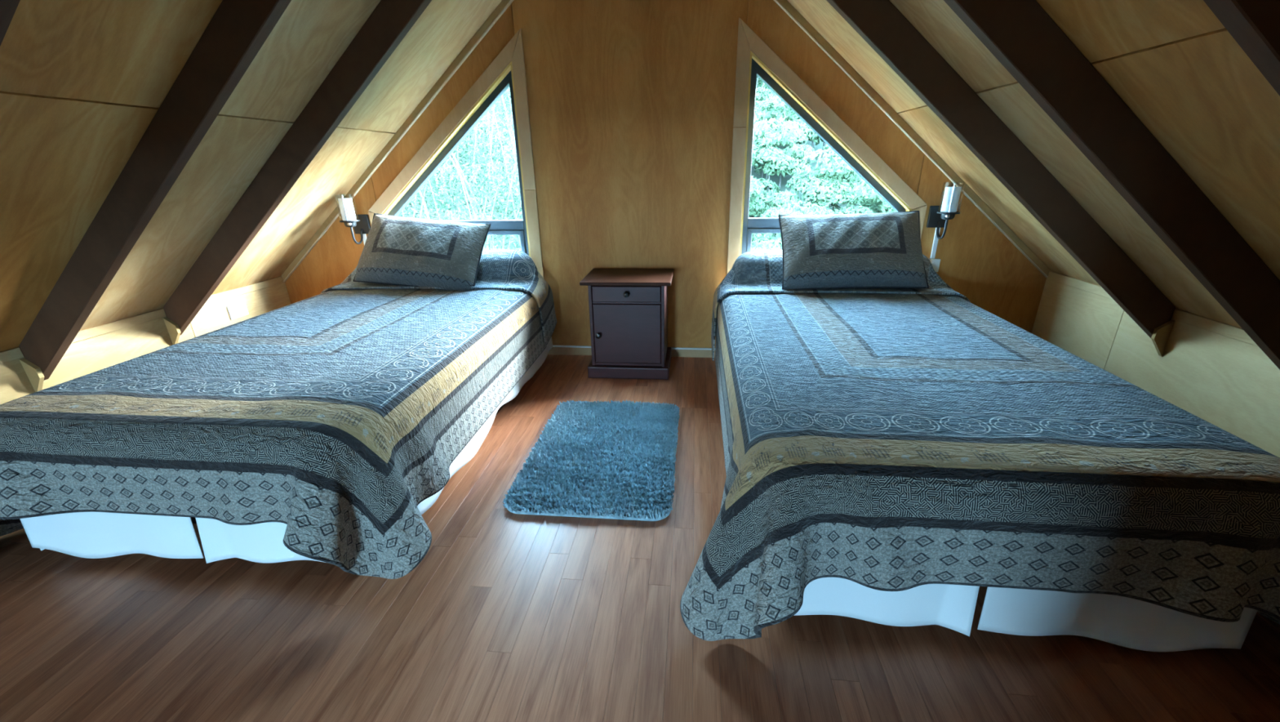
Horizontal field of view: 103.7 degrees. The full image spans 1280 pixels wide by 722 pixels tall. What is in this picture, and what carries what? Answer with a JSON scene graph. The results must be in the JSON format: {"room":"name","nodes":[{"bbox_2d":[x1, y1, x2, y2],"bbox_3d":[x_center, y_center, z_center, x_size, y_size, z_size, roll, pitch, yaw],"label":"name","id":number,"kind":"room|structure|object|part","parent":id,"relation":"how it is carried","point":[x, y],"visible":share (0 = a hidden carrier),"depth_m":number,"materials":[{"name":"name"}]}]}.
{"room":"attic bedroom","nodes":[
{"label":"attic bedroom","id":0,"kind":"room"},
{"bbox_2d":[0,276,290,404],"bbox_3d":[-2.606,0.638,0.911,0.155,0.506,5.290,1,21,6],"label":"wall","id":1,"kind":"structure","parent":0,"point":[94,348],"depth_m":2.37,"materials":[{"name":"brown wood"}]},
{"bbox_3d":[-2.488,0.062,1.747,0.020,0.040,0.536,1,21,6],"label":"rail","id":2,"kind":"part","parent":1,"relation":"part of","materials":[{"name":"brown wood"}]},
{"bbox_3d":[-2.438,0.126,2.284,0.012,0.464,0.958,1,21,6],"label":"panel","id":3,"kind":"part","parent":1,"relation":"part of","materials":[{"name":"brown wood"}]},
{"bbox_3d":[-2.428,-0.148,2.285,0.020,0.040,0.536,1,21,6],"label":"rail","id":4,"kind":"part","parent":1,"relation":"part of","materials":[{"name":"brown wood"}]},
{"bbox_2d":[226,301,248,319],"bbox_3d":[-2.349,-0.296,2.940,0.012,0.082,0.120,1,21,6],"label":"wall socket","id":5,"kind":"object","parent":1,"relation":"attached to","point":[238,309],"visible":1,"depth_m":2.93,"materials":[{"name":"white plastic"}]},
{"bbox_3d":[-2.353,-0.173,3.048,0.012,0.464,0.688,1,21,6],"label":"panel","id":6,"kind":"part","parent":1,"relation":"part of","materials":[{"name":"brown wood"}]},
{"bbox_3d":[-2.357,-0.397,2.924,0.020,0.040,0.756,1,21,6],"label":"rail","id":7,"kind":"part","parent":1,"relation":"part of","materials":[{"name":"brown wood"}]},
{"bbox_2d":[0,354,1279,721],"bbox_3d":[-0.300,1.015,0.801,5.500,0.200,5.490,1,21,6],"label":"floor","id":8,"kind":"structure","parent":0,"point":[506,615],"depth_m":1.28,"materials":[{"name":"laminate"}]},
{"bbox_2d":[19,336,553,563],"bbox_3d":[-1.233,0.008,2.283,1.184,0.640,1.929,1,21,6],"label":"bed","id":9,"kind":"object","parent":8,"relation":"on","point":[91,535],"visible":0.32,"depth_m":1.49,"materials":[{"name":"white fabric"}]},
{"bbox_2d":[0,249,556,578],"bbox_3d":[-1.324,0.004,2.221,1.643,0.679,2.117,1,21,6],"label":"quilt","id":10,"kind":"object","parent":9,"relation":"on","point":[331,415],"visible":0.86,"depth_m":1.43,"materials":[{"name":"blue fabric"}]},
{"bbox_2d":[352,213,490,290],"bbox_3d":[-1.226,-0.602,2.809,0.743,0.409,0.301,3,21,9],"label":"pillow","id":11,"kind":"object","parent":10,"relation":"on","point":[401,251],"visible":1,"depth_m":2.73,"materials":[{"name":"fabric"}]},
{"bbox_2d":[502,400,679,520],"bbox_3d":[-0.150,0.367,2.129,0.617,0.040,0.892,1,21,6],"label":"bath rug","id":12,"kind":"object","parent":8,"relation":"on","point":[614,460],"visible":1,"depth_m":2.01,"materials":[{"name":"blue carpet"}]},
{"bbox_2d":[579,268,673,379],"bbox_3d":[-0.056,-0.221,2.923,0.486,0.561,0.385,1,21,6],"label":"nightstand","id":13,"kind":"object","parent":8,"relation":"on","point":[628,307],"visible":1,"depth_m":2.79,"materials":[{"name":"brown wood"}]},
{"bbox_3d":[-0.230,-0.140,2.794,0.033,0.032,0.034,1,21,6],"label":"knob","id":14,"kind":"part","parent":13,"relation":"part of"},
{"bbox_3d":[-0.073,-0.356,2.693,0.033,0.032,0.034,1,21,6],"label":"knob","id":15,"kind":"part","parent":13,"relation":"part of","materials":[{"name":"black metal"}]},
{"bbox_3d":[-0.074,-0.361,2.719,0.373,0.086,0.018,1,21,6],"label":"drawer","id":16,"kind":"part","parent":13,"relation":"part of","materials":[{"name":"brown wood"}]},
{"bbox_3d":[-0.070,-0.151,2.801,0.373,0.342,0.018,1,21,6],"label":"door","id":17,"kind":"part","parent":13,"relation":"part of","materials":[{"name":"brown wood"}]},
{"bbox_2d":[794,577,1257,651],"bbox_3d":[0.953,0.062,2.033,1.184,0.640,1.981,1,21,6],"label":"bed","id":18,"kind":"object","parent":8,"relation":"on","point":[1122,620],"visible":0.23,"depth_m":1.20,"materials":[{"name":"white fabric"}]},
{"bbox_2d":[680,251,1279,640],"bbox_3d":[1.012,0.072,1.952,1.658,0.679,2.171,1,21,6],"label":"quilt","id":19,"kind":"object","parent":18,"relation":"on","point":[881,438],"visible":0.94,"depth_m":1.16,"materials":[{"name":"blue fabric"}]},
{"bbox_2d":[777,210,928,289],"bbox_3d":[1.087,-0.564,2.581,0.727,0.368,0.314,1,21,6],"label":"pillow","id":20,"kind":"object","parent":19,"relation":"on","point":[868,250],"visible":1,"depth_m":2.51,"materials":[{"name":"fabric"}]},
{"bbox_2d":[0,0,1279,351],"bbox_3d":[-0.284,-0.405,0.332,5.617,2.473,5.690,1,21,6],"label":"ceiling","id":21,"kind":"structure","parent":0,"point":[82,82],"depth_m":1.69,"materials":[{"name":"brown wood"}]},
{"bbox_2d":[0,0,20,45],"bbox_3d":[-1.376,-0.690,1.018,2.320,2.152,0.042,1,21,6],"label":"rafter","id":22,"kind":"object","parent":21,"relation":"attached to","point":[8,8],"visible":1,"depth_m":1.01,"materials":[{"name":"brown wood"}]},
{"bbox_3d":[-2.074,-0.298,1.561,1.049,0.904,0.578,1,21,6],"label":"panel","id":23,"kind":"part","parent":21,"relation":"part of","materials":[{"name":"brown wood"}]},
{"bbox_3d":[-0.888,-1.245,1.060,1.379,1.188,0.578,1,21,6],"label":"panel","id":24,"kind":"part","parent":21,"relation":"part of","materials":[{"name":"brown wood"}]},
{"bbox_2d":[18,0,291,380],"bbox_3d":[-1.316,-0.899,1.556,2.320,2.152,0.042,1,21,6],"label":"rafter","id":25,"kind":"object","parent":21,"relation":"attached to","point":[238,29],"visible":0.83,"depth_m":1.67,"materials":[{"name":"brown wood"}]},
{"bbox_3d":[-2.014,-0.508,2.099,1.049,0.904,0.578,1,21,6],"label":"panel","id":26,"kind":"part","parent":21,"relation":"part of","materials":[{"name":"brown wood"}]},
{"bbox_2d":[163,0,431,334],"bbox_3d":[-1.257,-1.109,2.093,2.320,2.152,0.042,1,21,6],"label":"rafter","id":27,"kind":"object","parent":21,"relation":"attached to","point":[388,24],"visible":0.97,"depth_m":2.17,"materials":[{"name":"brown wood"}]},
{"bbox_3d":[-0.828,-1.454,1.598,1.379,1.188,0.578,1,21,6],"label":"panel","id":28,"kind":"part","parent":21,"relation":"part of","materials":[{"name":"brown wood"}]},
{"bbox_3d":[-1.944,-0.753,2.728,1.049,0.904,0.777,1,21,6],"label":"panel","id":29,"kind":"part","parent":21,"relation":"part of","materials":[{"name":"brown wood"}]},
{"bbox_3d":[-0.758,-1.700,2.228,1.379,1.188,0.777,1,21,6],"label":"panel","id":30,"kind":"part","parent":21,"relation":"part of","materials":[{"name":"brown wood"}]},
{"bbox_3d":[0.601,-1.686,2.082,1.346,1.160,0.777,1,21,6],"label":"panel","id":31,"kind":"part","parent":21,"relation":"part of","materials":[{"name":"brown wood"}]},
{"bbox_3d":[0.531,-1.440,1.452,1.346,1.160,0.578,1,21,6],"label":"panel","id":32,"kind":"part","parent":21,"relation":"part of","materials":[{"name":"brown wood"}]},
{"bbox_3d":[1.825,-0.690,2.334,1.082,0.933,0.777,1,21,6],"label":"panel","id":33,"kind":"part","parent":21,"relation":"part of","materials":[{"name":"brown wood"}]},
{"bbox_2d":[826,0,1175,337],"bbox_3d":[1.029,-1.082,1.849,2.270,2.109,0.042,1,21,6],"label":"rafter","id":34,"kind":"object","parent":21,"relation":"attached to","point":[880,24],"visible":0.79,"depth_m":1.91,"materials":[{"name":"brown wood"}]},
{"bbox_3d":[1.755,-0.445,1.705,1.082,0.933,0.578,1,21,6],"label":"panel","id":35,"kind":"part","parent":21,"relation":"part of","materials":[{"name":"brown wood"}]},
{"bbox_2d":[943,0,1279,369],"bbox_3d":[0.970,-0.873,1.312,2.270,2.109,0.042,1,21,6],"label":"rafter","id":36,"kind":"object","parent":21,"relation":"attached to","point":[1020,34],"visible":1,"depth_m":1.37,"materials":[{"name":"brown wood"}]},
{"bbox_3d":[0.472,-1.230,0.915,1.346,1.160,0.578,1,21,6],"label":"panel","id":37,"kind":"part","parent":21,"relation":"part of","materials":[{"name":"brown wood"}]},
{"bbox_3d":[1.695,-0.235,1.167,1.082,0.933,0.578,1,21,6],"label":"panel","id":38,"kind":"part","parent":21,"relation":"part of","materials":[{"name":"brown wood"}]},
{"bbox_2d":[1203,0,1279,95],"bbox_3d":[0.910,-0.663,0.774,2.270,2.109,0.042,1,21,6],"label":"rafter","id":39,"kind":"object","parent":21,"relation":"attached to","point":[1254,24],"visible":1,"depth_m":0.81,"materials":[{"name":"brown wood"}]},
{"bbox_2d":[284,0,1046,347],"bbox_3d":[-0.047,-1.253,2.805,5.240,2.570,0.115,1,21,6],"label":"wall","id":40,"kind":"structure","parent":0,"point":[631,103],"depth_m":2.76,"materials":[{"name":"brown wood"}]},
{"bbox_3d":[-2.004,-0.611,3.218,0.848,1.146,0.013,1,21,6],"label":"panel","id":41,"kind":"part","parent":40,"relation":"part of","materials":[{"name":"brown wood"}]},
{"bbox_2d":[333,193,370,244],"bbox_3d":[-1.713,-0.841,2.999,0.107,0.292,0.164,1,21,6],"label":"wall lamp","id":42,"kind":"object","parent":40,"relation":"attached to","point":[361,224],"visible":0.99,"depth_m":2.96,"materials":[{"name":"black metal"}]},
{"bbox_3d":[-1.717,-0.899,2.946,0.099,0.145,0.099,1,21,6],"label":"glass","id":43,"kind":"part","parent":42,"relation":"part of","materials":[{"name":"white glass"}]},
{"bbox_3d":[-1.717,-0.888,2.950,0.072,0.122,0.072,1,21,6],"label":"lamp shade","id":44,"kind":"part","parent":42,"relation":"part of","materials":[{"name":"white glass"}]},
{"bbox_3d":[-1.709,-0.770,3.046,0.012,0.124,0.107,1,21,6],"label":"arm","id":45,"kind":"part","parent":42,"relation":"part of","materials":[{"name":"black metal"}]},
{"bbox_3d":[-1.704,-0.837,3.079,0.104,0.114,0.017,1,21,6],"label":"plate","id":46,"kind":"part","parent":42,"relation":"part of","materials":[{"name":"black metal"}]},
{"bbox_2d":[362,233,366,244],"bbox_3d":[-1.697,-0.471,3.224,0.022,0.670,0.012,1,21,6],"label":"cable conduit","id":47,"kind":"object","parent":40,"relation":"attached to","point":[363,234],"visible":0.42,"depth_m":3.11,"materials":[{"name":"white plastic"}]},
{"bbox_2d":[280,0,514,281],"bbox_3d":[-1.189,-1.431,2.787,2.305,2.026,0.024,1,21,6],"label":"trim","id":48,"kind":"structure","parent":40,"relation":"attached to","point":[504,5],"depth_m":2.83,"materials":[{"name":"brown wood"}]},
{"bbox_3d":[-1.124,-1.385,2.818,0.947,1.080,0.013,1,21,6],"label":"panel","id":49,"kind":"part","parent":40,"relation":"part of","materials":[{"name":"brown wood"}]},
{"bbox_2d":[368,28,544,279],"bbox_3d":[-1.119,-1.083,2.967,1.051,1.436,0.099,1,21,6],"label":"window","id":50,"kind":"structure","parent":40,"relation":"in","point":[507,70],"depth_m":2.87,"materials":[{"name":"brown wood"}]},
{"bbox_3d":[-1.112,-1.052,3.006,0.888,1.190,0.047,1,21,6],"label":"frame","id":51,"kind":"part","parent":50,"relation":"part of","materials":[{"name":"grey metal"}]},
{"bbox_3d":[-1.105,-0.664,3.143,0.822,0.295,0.047,1,21,6],"label":"sash","id":52,"kind":"part","parent":50,"relation":"part of","materials":[{"name":"grey metal"}]},
{"bbox_3d":[-0.052,-1.206,2.769,1.197,2.509,0.013,1,21,6],"label":"panel","id":53,"kind":"part","parent":40,"relation":"part of","materials":[{"name":"brown wood"}]},
{"bbox_2d":[547,345,715,357],"bbox_3d":[-0.021,-0.060,3.196,4.600,0.062,0.016,1,21,6],"label":"baseboard","id":54,"kind":"structure","parent":40,"relation":"attached to","point":[556,349],"depth_m":3.18,"materials":[{"name":"brown wood"}]},
{"bbox_2d":[726,17,927,274],"bbox_3d":[1.028,-1.040,2.745,1.051,1.436,0.099,1,21,6],"label":"window","id":55,"kind":"structure","parent":40,"relation":"in","point":[755,58],"depth_m":2.67,"materials":[{"name":"brown wood"}]},
{"bbox_3d":[1.033,-0.621,2.923,0.822,0.295,0.047,1,21,6],"label":"sash","id":56,"kind":"part","parent":55,"relation":"part of","materials":[{"name":"grey metal"}]},
{"bbox_3d":[1.028,-1.009,2.785,0.888,1.190,0.047,1,21,6],"label":"frame","id":57,"kind":"part","parent":55,"relation":"part of","materials":[{"name":"grey metal"}]},
{"bbox_3d":[1.014,-1.369,2.587,0.947,1.140,0.013,1,21,6],"label":"panel","id":58,"kind":"part","parent":40,"relation":"part of","materials":[{"name":"brown wood"}]},
{"bbox_2d":[773,0,1050,277],"bbox_3d":[1.118,-1.404,2.542,2.255,1.983,0.024,1,21,6],"label":"trim","id":59,"kind":"structure","parent":40,"relation":"attached to","point":[784,5],"depth_m":2.59,"materials":[{"name":"brown wood"}]},
{"bbox_2d":[928,227,940,271],"bbox_3d":[1.637,-0.405,2.865,0.068,0.685,0.040,1,21,6],"label":"cable conduit","id":60,"kind":"object","parent":40,"relation":"attached to","point":[935,262],"visible":0.4,"depth_m":2.79,"materials":[{"name":"white plastic"}]},
{"bbox_2d":[926,182,965,239],"bbox_3d":[1.613,-0.787,2.650,0.107,0.292,0.164,1,21,6],"label":"wall lamp","id":61,"kind":"object","parent":40,"relation":"attached to","point":[939,216],"visible":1,"depth_m":2.61,"materials":[{"name":"black metal"}]},
{"bbox_3d":[1.621,-0.783,2.731,0.104,0.114,0.017,1,21,6],"label":"plate","id":62,"kind":"part","parent":61,"relation":"part of","materials":[{"name":"black metal"}]},
{"bbox_3d":[1.616,-0.716,2.698,0.012,0.124,0.107,1,21,6],"label":"arm","id":63,"kind":"part","parent":61,"relation":"part of","materials":[{"name":"black metal"}]},
{"bbox_3d":[1.609,-0.835,2.601,0.072,0.122,0.072,1,21,6],"label":"lamp shade","id":64,"kind":"part","parent":61,"relation":"part of","materials":[{"name":"white glass"}]},
{"bbox_3d":[1.608,-0.846,2.597,0.099,0.145,0.099,1,21,6],"label":"glass","id":65,"kind":"part","parent":61,"relation":"part of","materials":[{"name":"white glass"}]},
{"bbox_3d":[1.925,-0.559,2.802,0.848,1.206,0.013,1,21,6],"label":"panel","id":66,"kind":"part","parent":40,"relation":"part of","materials":[{"name":"brown wood"}]},
{"bbox_2d":[1031,271,1279,457],"bbox_3d":[2.013,0.713,0.426,0.155,0.550,5.290,1,21,6],"label":"wall","id":67,"kind":"structure","parent":0,"point":[1211,370],"depth_m":2.02,"materials":[{"name":"brown wood"}]},
{"bbox_3d":[2.240,-0.123,2.627,0.012,0.507,0.558,1,21,6],"label":"panel","id":68,"kind":"part","parent":67,"relation":"part of","materials":[{"name":"brown wood"}]},
{"bbox_3d":[2.221,-0.344,2.437,0.020,0.040,0.756,1,21,6],"label":"rail","id":69,"kind":"part","parent":67,"relation":"part of","materials":[{"name":"brown wood"}]},
{"bbox_3d":[2.153,0.182,1.844,0.012,0.507,1.128,1,21,6],"label":"panel","id":70,"kind":"part","parent":67,"relation":"part of","materials":[{"name":"brown wood"}]},
{"bbox_3d":[2.150,-0.095,1.797,0.020,0.040,0.536,1,21,6],"label":"rail","id":71,"kind":"part","parent":67,"relation":"part of","materials":[{"name":"brown wood"}]},
{"label":"outside","id":72,"kind":"structure","parent":0,"visible":0},
{"bbox_2d":[401,77,888,251],"bbox_3d":[1.173,-6.099,13.678,80.000,9.260,90.000,1,21,6],"label":"ground","id":73,"kind":"structure","parent":72,"point":[775,178],"depth_m":10.99,"materials":[{"name":"green plant"}]},
{"bbox_2d":[401,163,448,220],"bbox_3d":[-4.743,-3.957,10.237,1.602,2.784,1.171,19,29,41],"label":"sapling","id":74,"kind":"object","parent":73,"relation":"on","point":[407,214],"visible":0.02,"depth_m":10.31,"materials":[{"name":"green plant"}]},
{"bbox_3d":[-4.601,-3.995,10.328,0.616,2.784,1.655,-3,21,-6],"label":"stem","id":75,"kind":"part","parent":74,"relation":"part of","materials":[{"name":"white plant"}]},
{"bbox_2d":[397,156,457,220],"bbox_3d":[-4.254,-3.301,9.406,1.364,3.011,1.248,-13,24,-29],"label":"sapling","id":76,"kind":"object","parent":73,"relation":"on","point":[422,189],"visible":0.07,"depth_m":9.52,"materials":[{"name":"green plant"}]},
{"bbox_3d":[-4.363,-3.280,9.357,0.581,3.011,1.262,-6,22,-12],"label":"stem","id":77,"kind":"part","parent":76,"relation":"part of","materials":[{"name":"white plant"}]},
{"bbox_2d":[398,149,464,220],"bbox_3d":[-3.753,-2.420,8.755,1.222,2.724,1.207,-16,25,-33],"label":"sapling","id":78,"kind":"object","parent":73,"relation":"on","point":[425,187],"visible":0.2,"depth_m":8.56,"materials":[{"name":"green plant"}]},
{"bbox_3d":[-3.706,-2.444,8.815,0.829,2.724,1.198,14,26,34],"label":"stem","id":79,"kind":"part","parent":78,"relation":"part of","materials":[{"name":"white plant"}]},
{"bbox_2d":[431,142,471,203],"bbox_3d":[-4.600,-5.263,11.091,1.592,3.402,1.878,1,21,5],"label":"sapling","id":80,"kind":"object","parent":73,"relation":"on","point":[470,142],"visible":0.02,"depth_m":11.32,"materials":[{"name":"green plant"}]},
{"bbox_2d":[425,106,511,250],"bbox_3d":[-3.132,-3.160,9.157,1.345,3.000,1.329,-2,21,-3],"label":"sapling","id":81,"kind":"object","parent":73,"relation":"on","point":[474,146],"visible":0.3,"depth_m":9.03,"materials":[{"name":"green plant"}]},
{"bbox_3d":[-3.213,-3.147,9.126,1.319,3.000,0.913,-9,23,-20],"label":"stem","id":82,"kind":"part","parent":81,"relation":"part of","materials":[{"name":"white plant"}]},
{"bbox_2d":[426,100,513,220],"bbox_3d":[-3.430,-4.099,9.939,1.458,3.219,1.335,2,21,8],"label":"sapling","id":83,"kind":"object","parent":73,"relation":"on","point":[474,129],"visible":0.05,"depth_m":10.01,"materials":[{"name":"green plant"}]},
{"bbox_3d":[-3.556,-4.108,9.968,0.621,3.219,1.349,9,23,24],"label":"stem","id":84,"kind":"part","parent":83,"relation":"part of","materials":[{"name":"white plant"}]},
{"bbox_2d":[433,155,521,250],"bbox_3d":[-2.571,-2.119,8.534,1.392,2.522,1.181,-2,21,-3],"label":"sapling","id":85,"kind":"object","parent":73,"relation":"on","point":[449,166],"visible":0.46,"depth_m":8.19,"materials":[{"name":"green plant"}]},
{"bbox_2d":[457,88,519,213],"bbox_3d":[-3.234,-4.714,10.368,1.363,3.240,1.865,-4,21,-9],"label":"sapling","id":86,"kind":"object","parent":73,"relation":"on","point":[503,108],"visible":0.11,"depth_m":10.48,"materials":[{"name":"green plant"}]},
{"bbox_2d":[471,87,515,166],"bbox_3d":[-3.399,-6.026,11.650,1.481,3.165,1.747,-5,22,-11],"label":"sapling","id":87,"kind":"object","parent":73,"relation":"on","point":[499,104],"visible":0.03,"depth_m":11.80,"materials":[{"name":"green plant"}]},
{"bbox_3d":[-3.231,-6.028,11.646,1.092,3.165,1.326,-17,26,-36],"label":"stem","id":88,"kind":"part","parent":87,"relation":"part of","materials":[{"name":"white plant"}]},
{"bbox_2d":[474,94,512,149],"bbox_3d":[-3.616,-7.317,12.558,1.686,3.805,1.706,-19,28,-39],"label":"sapling","id":89,"kind":"object","parent":73,"relation":"on","point":[503,95],"visible":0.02,"depth_m":12.66,"materials":[{"name":"green plant"}]},
{"bbox_2d":[476,107,522,251],"bbox_3d":[-1.862,-2.909,8.961,1.567,2.838,1.328,10,24,26],"label":"sapling","id":90,"kind":"object","parent":73,"relation":"on","point":[493,122],"visible":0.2,"depth_m":8.63,"materials":[{"name":"green plant"}]},
{"bbox_3d":[-1.765,-2.952,9.068,1.189,2.838,0.979,-1,21,1],"label":"stem","id":91,"kind":"part","parent":90,"relation":"part of","materials":[{"name":"white plant"}]},
{"bbox_2d":[485,88,521,218],"bbox_3d":[-2.155,-4.251,10.054,1.398,3.118,1.381,16,27,37],"label":"sapling","id":92,"kind":"object","parent":73,"relation":"on","point":[506,107],"visible":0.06,"depth_m":9.84,"materials":[{"name":"green plant"}]},
{"bbox_3d":[-2.070,-4.240,10.021,1.371,3.118,0.949,7,23,21],"label":"stem","id":93,"kind":"part","parent":92,"relation":"part of","materials":[{"name":"white plant"}]},
{"bbox_2d":[485,133,522,250],"bbox_3d":[-1.734,-2.307,8.468,1.184,2.816,1.621,-17,27,-36],"label":"sapling","id":94,"kind":"object","parent":73,"relation":"on","point":[506,148],"visible":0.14,"depth_m":8.09,"materials":[{"name":"green plant"}]},
{"bbox_2d":[751,233,757,244],"bbox_3d":[0.825,-2.041,8.964,2.408,0.973,1.501,-1,21,1],"label":"shrub","id":95,"kind":"object","parent":73,"relation":"on","point":[753,234],"visible":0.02,"depth_m":8.56,"materials":[{"name":"green plant"}]},
{"bbox_2d":[755,75,770,106],"bbox_3d":[2.938,-7.326,13.390,2.859,1.503,2.372,-2,21,-1],"label":"shrub","id":96,"kind":"object","parent":73,"relation":"on","point":[759,83],"visible":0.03,"depth_m":13.33,"materials":[{"name":"green plant"}]},
{"bbox_3d":[3.064,-7.053,13.418,0.781,0.969,0.427,11,24,29],"label":"stem","id":97,"kind":"part","parent":96,"relation":"part of","materials":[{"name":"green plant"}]},
{"bbox_2d":[753,109,782,149],"bbox_3d":[2.221,-4.990,11.373,2.030,1.316,3.256,5,22,16],"label":"shrub","id":98,"kind":"object","parent":73,"relation":"on","point":[759,114],"visible":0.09,"depth_m":11.04,"materials":[{"name":"green plant"}]},
{"bbox_2d":[760,236,782,251],"bbox_3d":[2.715,-1.391,8.169,1.723,1.167,1.771,-8,22,-17],"label":"shrub","id":99,"kind":"object","parent":73,"relation":"on","point":[770,244],"visible":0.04,"depth_m":8.24,"materials":[{"name":"green plant"}]},
{"bbox_2d":[751,206,795,251],"bbox_3d":[2.025,-2.160,9.001,1.754,1.156,1.706,-1,21,1],"label":"shrub","id":100,"kind":"object","parent":73,"relation":"on","point":[762,238],"visible":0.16,"depth_m":8.72,"materials":[{"name":"green plant"}]},
{"bbox_2d":[748,175,800,217],"bbox_3d":[2.146,-3.111,9.862,1.814,1.150,2.187,0,21,4],"label":"shrub","id":101,"kind":"object","parent":73,"relation":"on","point":[759,204],"visible":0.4,"depth_m":9.54,"materials":[{"name":"green plant"}]},
{"bbox_2d":[755,87,799,123],"bbox_3d":[2.775,-5.968,12.205,2.129,1.442,2.188,8,23,23],"label":"shrub","id":102,"kind":"object","parent":73,"relation":"on","point":[771,104],"visible":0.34,"depth_m":11.32,"materials":[{"name":"green plant"}]},
{"bbox_2d":[751,116,811,191],"bbox_3d":[2.817,-4.198,10.530,1.510,1.629,1.797,16,27,38],"label":"shrub","id":103,"kind":"object","parent":73,"relation":"on","point":[773,160],"visible":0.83,"depth_m":10.01,"materials":[{"name":"green plant"}]},
{"bbox_3d":[2.661,-3.690,10.573,0.511,0.655,0.312,16,27,38],"label":"stem","id":104,"kind":"part","parent":103,"relation":"part of","materials":[{"name":"grey plant"}]},
{"bbox_2d":[774,106,826,164],"bbox_3d":[4.019,-5.201,11.326,2.303,1.560,2.368,6,22,19],"label":"shrub","id":105,"kind":"object","parent":73,"relation":"on","point":[813,136],"visible":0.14,"depth_m":11.02,"materials":[{"name":"green plant"}]},
{"bbox_3d":[4.063,-4.828,11.467,0.363,0.762,0.594,6,22,19],"label":"stem","id":106,"kind":"part","parent":105,"relation":"part of","materials":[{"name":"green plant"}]},
{"bbox_2d":[770,200,875,214],"bbox_3d":[3.430,-2.375,9.113,2.034,1.070,1.688,-20,28,-40],"label":"shrub","id":107,"kind":"object","parent":73,"relation":"on","point":[815,209],"visible":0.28,"depth_m":8.96,"materials":[{"name":"green plant"}]},
{"bbox_2d":[782,142,866,189],"bbox_3d":[4.429,-4.014,10.365,2.917,1.179,1.818,-11,23,-24],"label":"shrub","id":108,"kind":"object","parent":73,"relation":"on","point":[794,148],"visible":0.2,"depth_m":10.03,"materials":[{"name":"green plant"}]},
{"bbox_2d":[785,146,879,208],"bbox_3d":[3.684,-3.291,9.632,1.659,1.504,1.394,-2,21,-1],"label":"shrub","id":109,"kind":"object","parent":73,"relation":"on","point":[818,188],"visible":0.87,"depth_m":9.29,"materials":[{"name":"green plant"}]},
{"bbox_2d":[844,175,891,213],"bbox_3d":[4.704,-3.000,9.419,1.813,1.175,2.908,2,21,9],"label":"shrub","id":110,"kind":"object","parent":73,"relation":"on","point":[870,194],"visible":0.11,"depth_m":9.27,"materials":[{"name":"green plant"}]},
{"bbox_2d":[879,200,896,213],"bbox_3d":[4.599,-2.216,8.630,1.450,1.565,1.726,-10,23,-22],"label":"shrub","id":111,"kind":"object","parent":73,"relation":"on","point":[885,205],"visible":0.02,"depth_m":8.60,"materials":[{"name":"green plant"}]}
]}

